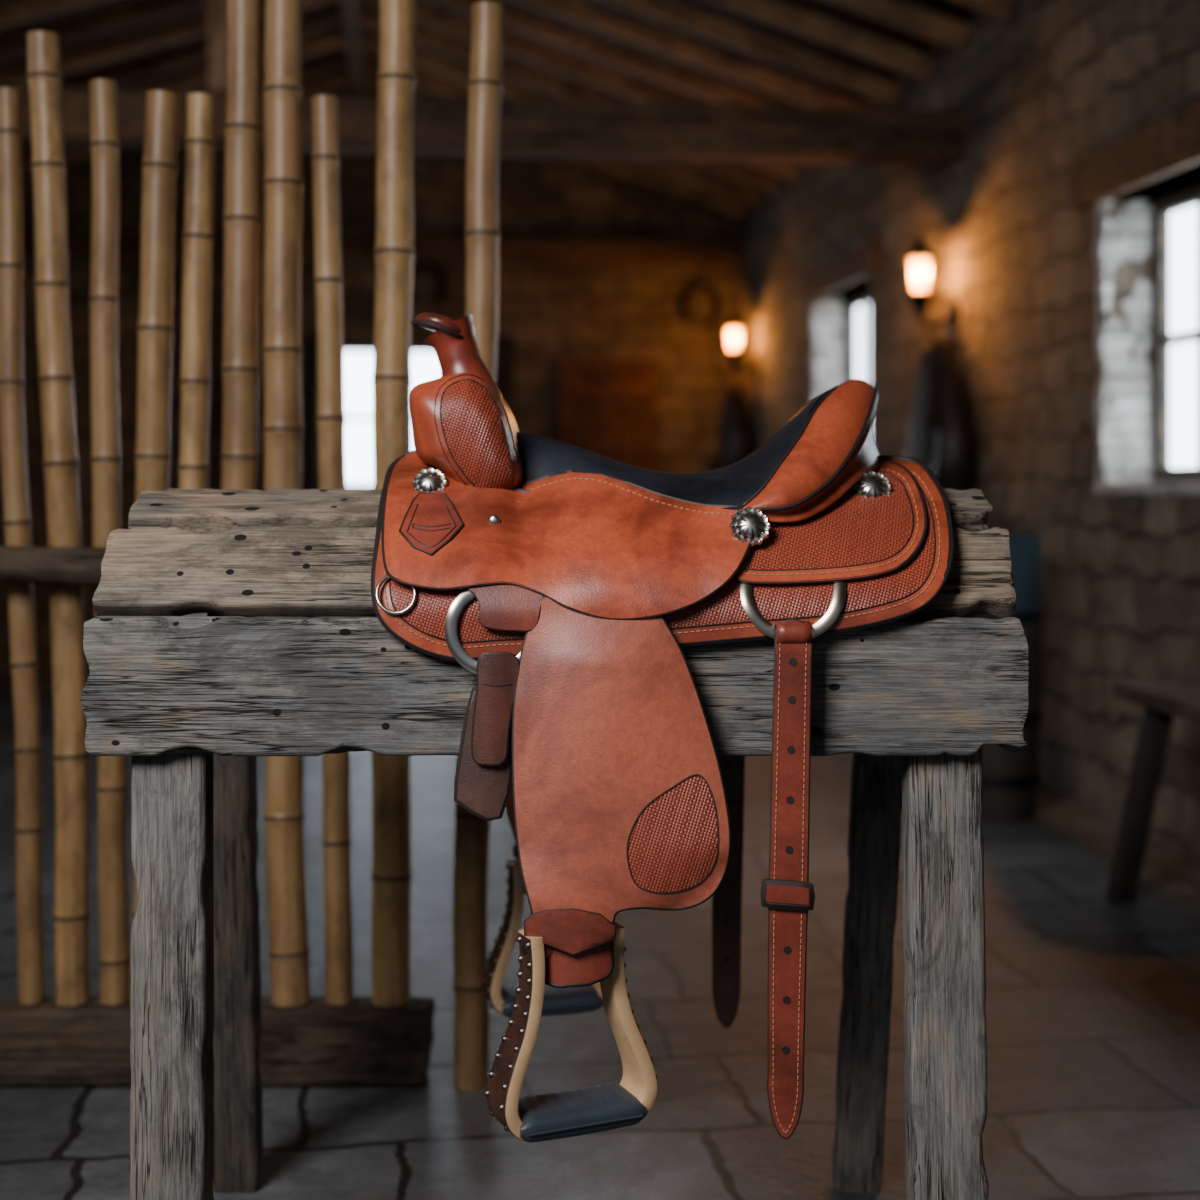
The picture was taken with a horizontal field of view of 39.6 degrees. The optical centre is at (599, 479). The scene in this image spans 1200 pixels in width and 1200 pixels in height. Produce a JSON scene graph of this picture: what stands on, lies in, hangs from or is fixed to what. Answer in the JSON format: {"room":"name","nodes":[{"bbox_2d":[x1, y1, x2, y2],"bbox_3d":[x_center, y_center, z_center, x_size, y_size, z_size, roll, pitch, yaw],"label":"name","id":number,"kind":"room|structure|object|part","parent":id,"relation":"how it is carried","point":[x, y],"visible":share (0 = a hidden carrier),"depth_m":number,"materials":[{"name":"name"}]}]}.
{"room":"farm building","nodes":[
{"label":"farm building","id":0,"kind":"room"},
{"bbox_2d":[0,86,732,606],"bbox_3d":[-1.554,-0.725,10.439,4.800,3.450,0.300,0,0,-7],"label":"wall","id":1,"kind":"structure","parent":0,"point":[551,311],"depth_m":10.43,"materials":[{"name":"stone"}]},
{"bbox_2d":[308,333,317,488],"bbox_3d":[-1.766,-0.390,10.273,0.060,1.020,0.080,0,0,-7],"label":"trim","id":2,"kind":"structure","parent":1,"relation":"attached to","point":[312,337],"depth_m":10.23,"materials":[{"name":"brown wood"}]},
{"bbox_2d":[23,230,736,265],"bbox_3d":[-1.525,-1.420,10.201,4.791,0.143,0.124,0,0,-7],"label":"beam","id":3,"kind":"structure","parent":1,"relation":"attached to","point":[437,249],"depth_m":10.27,"materials":[{"name":"brown wood"}]},
{"bbox_2d":[343,344,440,488],"bbox_3d":[-1.217,-0.385,10.394,1.060,0.910,0.050,0,0,-7],"label":"window","id":4,"kind":"structure","parent":1,"relation":"in","point":[358,359],"depth_m":10.37,"materials":[{"name":"white glass"}]},
{"bbox_2d":[412,261,447,304],"bbox_3d":[-1.076,-1.220,10.315,0.271,0.272,0.052,0,0,-7],"label":"horseshoe","id":5,"kind":"object","parent":1,"relation":"attached to","point":[423,265],"visible":0.73,"depth_m":10.30,"materials":[{"name":"black metal"}]},
{"bbox_2d":[496,335,512,412],"bbox_3d":[-0.614,-0.390,10.411,0.140,1.020,0.080,0,0,-7],"label":"trim","id":6,"kind":"structure","parent":1,"relation":"attached to","point":[504,370],"depth_m":10.37,"materials":[{"name":"brown wood"}]},
{"bbox_2d":[558,358,656,469],"bbox_3d":[0.047,0.120,10.440,0.620,1.760,0.070,0,0,-7],"label":"door","id":7,"kind":"structure","parent":1,"relation":"in","point":[617,398],"depth_m":10.43,"materials":[{"name":"brown wood"}]},
{"bbox_2d":[679,281,720,323],"bbox_3d":[0.632,-1.120,10.520,0.271,0.272,0.052,0,0,-7],"label":"horseshoe","id":8,"kind":"object","parent":1,"relation":"attached to","point":[707,287],"visible":1,"depth_m":10.50,"materials":[{"name":"black metal"}]},
{"bbox_2d":[0,0,977,201],"bbox_3d":[-0.790,-2.065,4.488,5.500,0.890,12.300,0,0,-7],"label":"ceiling","id":9,"kind":"structure","parent":0,"point":[956,10],"depth_m":7.57,"materials":[{"name":"brown wood"}]},
{"bbox_2d":[0,0,105,27],"bbox_3d":[-2.337,-2.005,7.011,2.399,0.813,0.069,0,0,-7],"label":"rafter","id":10,"kind":"object","parent":9,"relation":"attached to","point":[12,12],"visible":1,"depth_m":6.98,"materials":[{"name":"brown wood"}]},
{"bbox_2d":[0,0,206,59],"bbox_3d":[-2.388,-2.005,7.448,2.398,0.815,0.068,0,0,-7],"label":"rafter","id":11,"kind":"object","parent":9,"relation":"attached to","point":[90,24],"visible":0.84,"depth_m":7.44,"materials":[{"name":"brown wood"}]},
{"bbox_2d":[0,0,328,84],"bbox_3d":[-2.444,-2.003,7.885,2.396,0.813,0.068,0,0,-7],"label":"rafter","id":12,"kind":"object","parent":9,"relation":"attached to","point":[86,55],"visible":0.68,"depth_m":7.88,"materials":[{"name":"brown wood"}]},
{"bbox_2d":[22,49,345,154],"bbox_3d":[-2.596,-2.004,9.196,2.397,0.811,0.068,0,0,-7],"label":"rafter","id":13,"kind":"object","parent":9,"relation":"attached to","point":[333,60],"visible":0.14,"depth_m":9.29,"materials":[{"name":"brown wood"}]},
{"bbox_2d":[22,69,348,174],"bbox_3d":[-2.651,-2.005,9.633,2.399,0.815,0.068,0,0,-7],"label":"rafter","id":14,"kind":"object","parent":9,"relation":"attached to","point":[339,78],"visible":0.19,"depth_m":9.72,"materials":[{"name":"brown wood"}]},
{"bbox_2d":[61,5,340,86],"bbox_3d":[-2.494,-2.003,8.322,2.391,0.811,0.069,0,0,-7],"label":"rafter","id":15,"kind":"object","parent":9,"relation":"attached to","point":[125,71],"visible":0.42,"depth_m":8.33,"materials":[{"name":"brown wood"}]},
{"bbox_2d":[120,28,343,89],"bbox_3d":[-2.545,-2.005,8.759,2.401,0.811,0.070,0,0,-7],"label":"rafter","id":16,"kind":"object","parent":9,"relation":"attached to","point":[330,39],"visible":0.29,"depth_m":8.78,"materials":[{"name":"brown wood"}]},
{"bbox_2d":[338,0,366,93],"bbox_3d":[-0.980,-2.380,6.067,0.104,0.133,8.490,0,0,-7],"label":"ridge beam","id":17,"kind":"structure","parent":9,"relation":"attached to","point":[349,10],"depth_m":8.86,"materials":[{"name":"brown wood"}]},
{"bbox_2d":[362,0,706,103],"bbox_3d":[-0.039,-1.996,8.174,2.299,0.831,0.069,0,0,-7],"label":"rafter","id":18,"kind":"object","parent":9,"relation":"attached to","point":[427,13],"visible":0.52,"depth_m":8.12,"materials":[{"name":"brown wood"}]},
{"bbox_2d":[365,69,748,218],"bbox_3d":[-0.249,-1.995,9.921,2.302,0.834,0.069,0,0,-7],"label":"rafter","id":19,"kind":"object","parent":9,"relation":"attached to","point":[622,167],"visible":0.45,"depth_m":9.96,"materials":[{"name":"brown wood"}]},
{"bbox_2d":[364,49,764,205],"bbox_3d":[-0.196,-1.995,9.484,2.301,0.832,0.069,0,0,-7],"label":"rafter","id":20,"kind":"object","parent":9,"relation":"attached to","point":[443,85],"visible":0.56,"depth_m":9.53,"materials":[{"name":"brown wood"}]},
{"bbox_2d":[362,29,780,193],"bbox_3d":[-0.144,-1.994,9.047,2.298,0.832,0.068,0,0,-7],"label":"rafter","id":21,"kind":"object","parent":9,"relation":"attached to","point":[428,60],"visible":0.41,"depth_m":8.98,"materials":[{"name":"brown wood"}]},
{"bbox_2d":[360,5,800,178],"bbox_3d":[-0.091,-1.995,8.610,2.299,0.832,0.070,0,0,-7],"label":"rafter","id":22,"kind":"object","parent":9,"relation":"attached to","point":[428,38],"visible":0.48,"depth_m":8.55,"materials":[{"name":"brown wood"}]},
{"bbox_2d":[434,0,785,105],"bbox_3d":[0.016,-1.995,7.737,2.303,0.830,0.068,0,0,-7],"label":"rafter","id":23,"kind":"object","parent":9,"relation":"attached to","point":[540,27],"visible":0.68,"depth_m":7.72,"materials":[{"name":"brown wood"}]},
{"bbox_2d":[515,0,871,107],"bbox_3d":[0.065,-1.996,7.299,2.298,0.832,0.068,0,0,-7],"label":"rafter","id":24,"kind":"object","parent":9,"relation":"attached to","point":[587,14],"visible":0.94,"depth_m":7.31,"materials":[{"name":"brown wood"}]},
{"bbox_2d":[606,0,901,104],"bbox_3d":[0.119,-1.994,6.863,2.306,0.832,0.068,0,0,-7],"label":"rafter","id":25,"kind":"object","parent":9,"relation":"attached to","point":[715,27],"visible":1,"depth_m":6.90,"materials":[{"name":"brown wood"}]},
{"bbox_2d":[708,0,934,80],"bbox_3d":[0.171,-1.994,6.426,2.297,0.834,0.068,0,0,-7],"label":"rafter","id":26,"kind":"object","parent":9,"relation":"attached to","point":[808,23],"visible":1,"depth_m":6.49,"materials":[{"name":"brown wood"}]},
{"bbox_2d":[824,0,972,51],"bbox_3d":[0.221,-1.994,5.989,2.303,0.832,0.068,0,0,-7],"label":"rafter","id":27,"kind":"object","parent":9,"relation":"attached to","point":[918,20],"visible":1,"depth_m":6.07,"materials":[{"name":"brown wood"}]},
{"bbox_2d":[954,0,1014,18],"bbox_3d":[0.274,-1.995,5.553,2.298,0.833,0.068,0,0,-7],"label":"rafter","id":28,"kind":"object","parent":9,"relation":"attached to","point":[1000,8],"visible":1,"depth_m":5.66,"materials":[{"name":"brown wood"}]},
{"bbox_2d":[0,648,1199,1199],"bbox_3d":[-0.790,1.050,4.488,5.500,0.100,12.300,0,0,-7],"label":"floor","id":29,"kind":"structure","parent":0,"point":[1092,1003],"depth_m":2.97,"materials":[{"name":"grey stone"}]},
{"bbox_2d":[0,274,181,695],"bbox_3d":[-2.719,0.025,7.721,1.740,1.950,0.100,0,0,-7],"label":"wall","id":30,"kind":"structure","parent":29,"relation":"on","point":[79,317],"depth_m":7.77,"materials":[{"name":"brown wood"}]},
{"bbox_2d":[0,996,434,1086],"bbox_3d":[-0.909,0.934,2.775,1.260,0.131,0.091,0,0,0],"label":"beam","id":31,"kind":"structure","parent":29,"relation":"on","point":[315,1043],"depth_m":2.73,"materials":[{"name":"brown wood"}]},
{"bbox_2d":[0,87,44,1004],"bbox_3d":[-0.964,0.109,2.770,0.080,1.515,0.044,0,0,0],"label":"bamboo pole","id":32,"kind":"object","parent":31,"relation":"on","point":[24,667],"visible":0.98,"depth_m":2.75,"materials":[{"name":"beige wood"}]},
{"bbox_2d":[27,31,89,1005],"bbox_3d":[-0.900,0.063,2.770,0.103,1.607,0.059,0,0,0],"label":"bamboo pole","id":33,"kind":"object","parent":31,"relation":"on","point":[71,911],"visible":0.96,"depth_m":2.75,"materials":[{"name":"brown wood"}]},
{"bbox_2d":[89,79,129,1004],"bbox_3d":[-0.815,0.102,2.770,0.066,1.528,0.050,0,0,0],"label":"bamboo pole","id":34,"kind":"object","parent":31,"relation":"on","point":[114,956],"visible":0.83,"depth_m":2.75,"materials":[{"name":"brown wood"}]},
{"bbox_2d":[129,90,178,1002],"bbox_3d":[-0.741,0.112,2.770,0.081,1.509,0.060,0,0,0],"label":"bamboo pole","id":35,"kind":"object","parent":31,"relation":"on","point":[155,324],"visible":0.5,"depth_m":2.75,"materials":[{"name":"beige wood"}]},
{"bbox_2d":[179,93,214,615],"bbox_3d":[-0.675,0.114,2.770,0.070,1.505,0.052,0,0,0],"label":"bamboo pole","id":36,"kind":"object","parent":31,"relation":"on","point":[195,378],"visible":0.48,"depth_m":2.75,"materials":[{"name":"brown wood"}]},
{"bbox_2d":[221,0,261,489],"bbox_3d":[-0.604,-0.041,2.770,0.086,1.815,0.063,0,0,0],"label":"bamboo pole","id":37,"kind":"object","parent":31,"relation":"on","point":[241,216],"visible":0.56,"depth_m":2.75,"materials":[{"name":"brown wood"}]},
{"bbox_2d":[262,0,310,1006],"bbox_3d":[-0.521,-0.032,2.770,0.078,1.798,0.073,0,0,27],"label":"bamboo pole","id":38,"kind":"object","parent":31,"relation":"on","point":[284,818],"visible":0.7,"depth_m":2.74,"materials":[{"name":"brown wood"}]},
{"bbox_2d":[312,95,352,1004],"bbox_3d":[-0.444,0.115,2.770,0.069,1.502,0.049,0,0,0],"label":"bamboo pole","id":39,"kind":"object","parent":31,"relation":"on","point":[336,838],"visible":0.79,"depth_m":2.75,"materials":[{"name":"beige wood"}]},
{"bbox_2d":[371,0,416,1006],"bbox_3d":[-0.342,-0.058,2.770,0.079,1.848,0.069,0,0,0],"label":"bamboo pole","id":40,"kind":"object","parent":31,"relation":"on","point":[391,878],"visible":0.72,"depth_m":2.74,"materials":[{"name":"brown wood"}]},
{"bbox_2d":[452,1,503,1090],"bbox_3d":[-0.201,0.108,2.755,0.086,1.784,0.061,0,0,0],"label":"bamboo pole","id":41,"kind":"object","parent":29,"relation":"on","point":[471,843],"visible":0.52,"depth_m":2.73,"materials":[{"name":"beige wood"}]},
{"bbox_2d":[0,545,105,586],"bbox_3d":[-0.705,0.138,2.705,0.992,0.073,0.066,0,0,0],"label":"fence rail","id":42,"kind":"object","parent":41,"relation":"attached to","point":[69,566],"visible":0.23,"depth_m":2.68,"materials":[{"name":"brown wood"}]},
{"bbox_2d":[80,489,1028,1199],"bbox_3d":[-0.050,0.508,2.081,1.056,0.996,0.612,0,0,0],"label":"rack","id":43,"kind":"object","parent":29,"relation":"on","point":[280,646],"visible":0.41,"depth_m":1.85,"materials":[{"name":"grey wood"}]},
{"bbox_3d":[-0.477,0.597,1.858,0.086,0.812,0.053,-2,-8,0],"label":"leg","id":44,"kind":"part","parent":43,"relation":"part of","materials":[{"name":"grey wood"}]},
{"bbox_3d":[-0.507,0.597,2.303,0.067,0.812,0.053,1,8,0],"label":"leg","id":45,"kind":"part","parent":43,"relation":"part of","materials":[{"name":"grey wood"}]},
{"bbox_2d":[371,312,953,1142],"bbox_3d":[0.074,0.280,2.074,0.666,0.976,0.692,0,0,0],"label":"saddle","id":46,"kind":"object","parent":43,"relation":"on","point":[572,582],"visible":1,"depth_m":1.82,"materials":[{"name":"leather"}]},
{"bbox_3d":[-0.143,-0.049,1.952,0.098,0.152,0.051,0,0,0],"label":"fork panel","id":47,"kind":"part","parent":46,"relation":"part of","materials":[{"name":"leather"}]},
{"bbox_3d":[-0.074,0.646,2.368,0.183,0.213,0.062,0,0,-14],"label":"stirrup frame","id":48,"kind":"part","parent":46,"relation":"part of","materials":[{"name":"brown wood"}]},
{"bbox_3d":[-0.030,0.588,1.792,0.183,0.213,0.062,0,0,-24],"label":"stirrup frame","id":49,"kind":"part","parent":46,"relation":"part of","materials":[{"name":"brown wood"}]},
{"bbox_3d":[0.094,-0.036,2.111,0.399,0.162,0.370,0,0,24],"label":"seat","id":50,"kind":"part","parent":46,"relation":"part of","materials":[{"name":"black leather"}]},
{"bbox_3d":[0.373,0.599,2.302,0.067,0.816,0.052,1,8,0],"label":"leg","id":51,"kind":"part","parent":43,"relation":"part of","materials":[{"name":"grey wood"}]},
{"bbox_3d":[0.384,0.597,1.858,0.086,0.814,0.052,1,-8,0],"label":"leg","id":52,"kind":"part","parent":43,"relation":"part of","materials":[{"name":"grey wood"}]},
{"bbox_2d":[969,531,1042,822],"bbox_3d":[1.188,0.578,4.957,0.250,0.845,0.250,0,0,0],"label":"barrel","id":53,"kind":"object","parent":29,"relation":"on","point":[1011,779],"visible":0.37,"depth_m":4.86,"materials":[{"name":"blue paint"}]},
{"bbox_2d":[1106,679,1199,903],"bbox_3d":[1.437,0.743,3.556,0.368,0.530,0.932,0,0,-7],"label":"bench","id":54,"kind":"object","parent":29,"relation":"on","point":[1163,700],"visible":1,"depth_m":3.89,"materials":[{"name":"brown wood"}]},
{"bbox_3d":[1.270,0.759,3.919,0.061,0.497,0.047,8,9,-8],"label":"leg","id":55,"kind":"part","parent":54,"relation":"part of","materials":[{"name":"brown wood"}]},
{"bbox_3d":[1.437,0.500,3.556,0.322,0.043,0.932,0,0,-7],"label":"seat","id":56,"kind":"part","parent":54,"relation":"part of","materials":[{"name":"brown wood"}]},
{"bbox_2d":[733,0,1199,857],"bbox_3d":[1.702,-0.360,4.787,0.320,2.720,12.300,0,0,-7],"label":"wall","id":57,"kind":"structure","parent":0,"point":[1040,88],"depth_m":5.50,"materials":[{"name":"stone"}]},
{"bbox_2d":[0,85,965,165],"bbox_3d":[-1.022,-1.290,6.021,4.796,0.193,0.174,0,0,-7],"label":"tie beam","id":58,"kind":"structure","parent":57,"relation":"attached to","point":[529,127],"depth_m":6.08,"materials":[{"name":"brown wood"}]},
{"bbox_2d":[207,0,226,90],"bbox_3d":[-1.342,-1.816,5.982,0.123,0.861,0.094,0,0,0],"label":"post","id":59,"kind":"object","parent":58,"relation":"on","point":[216,9],"visible":0.48,"depth_m":5.94,"materials":[{"name":"brown wood"}]},
{"bbox_2d":[717,377,752,467],"bbox_3d":[0.812,-0.301,10.068,0.191,0.652,0.488,0,0,-7],"label":"coat","id":60,"kind":"object","parent":57,"relation":"hanging from","point":[735,442],"visible":0.8,"depth_m":9.93,"materials":[{"name":"black fabric"}]},
{"bbox_2d":[723,315,758,380],"bbox_3d":[0.828,-0.782,9.849,0.207,0.385,0.136,0,0,-7],"label":"wall lantern","id":61,"kind":"object","parent":57,"relation":"attached to","point":[734,324],"visible":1,"depth_m":9.82,"materials":[{"name":"black metal"}]},
{"bbox_2d":[810,299,844,398],"bbox_3d":[1.163,-0.450,8.522,0.187,0.940,0.081,0,0,-7],"label":"trim","id":62,"kind":"structure","parent":57,"relation":"attached to","point":[825,316],"depth_m":8.49,"materials":[{"name":"white paint"}]},
{"bbox_2d":[801,238,877,302],"bbox_3d":[1.238,-0.995,8.025,0.230,0.150,1.300,0,0,-7],"label":"trim","id":63,"kind":"structure","parent":57,"relation":"attached to","point":[859,262],"depth_m":7.91,"materials":[{"name":"brown wood"}]},
{"bbox_2d":[848,292,868,382],"bbox_3d":[1.349,-0.460,8.028,0.050,0.920,0.980,0,0,-7],"label":"window","id":64,"kind":"structure","parent":57,"relation":"in","point":[858,306],"depth_m":8.40,"materials":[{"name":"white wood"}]},
{"bbox_2d":[902,238,957,339],"bbox_3d":[1.250,-0.728,6.334,0.207,0.385,0.136,0,0,-7],"label":"wall lantern","id":65,"kind":"object","parent":57,"relation":"attached to","point":[919,301],"visible":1,"depth_m":6.31,"materials":[{"name":"black metal"}]},
{"bbox_2d":[907,334,975,489],"bbox_3d":[1.270,-0.211,6.246,0.191,0.672,0.488,0,0,-7],"label":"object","id":66,"kind":"object","parent":57,"relation":"hanging from","point":[941,432],"visible":0.84,"depth_m":6.11,"materials":[{"name":"black fabric"}]},
{"bbox_2d":[1093,200,1153,481],"bbox_3d":[1.581,-0.405,5.025,0.186,0.870,0.081,0,0,-7],"label":"window reveal","id":67,"kind":"structure","parent":57,"relation":"attached to","point":[1124,410],"depth_m":5.00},
{"bbox_2d":[1073,100,1199,208],"bbox_3d":[1.662,-0.915,4.490,0.230,0.150,1.380,0,0,-7],"label":"window lintel","id":68,"kind":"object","parent":57,"relation":"attached to","point":[1170,144],"depth_m":4.71,"materials":[{"name":"brown wood"}]},
{"bbox_2d":[1095,482,1199,494],"bbox_3d":[1.645,0.023,4.493,0.170,0.034,1.134,0,0,-7],"label":"trim","id":69,"kind":"structure","parent":57,"relation":"attached to","point":[1165,488],"depth_m":4.68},
{"bbox_2d":[1153,184,1199,481],"bbox_3d":[1.753,-0.415,4.491,0.051,0.850,1.060,0,0,-7],"label":"window","id":70,"kind":"structure","parent":57,"relation":"in","point":[1176,254],"depth_m":4.91,"materials":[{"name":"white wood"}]}
]}

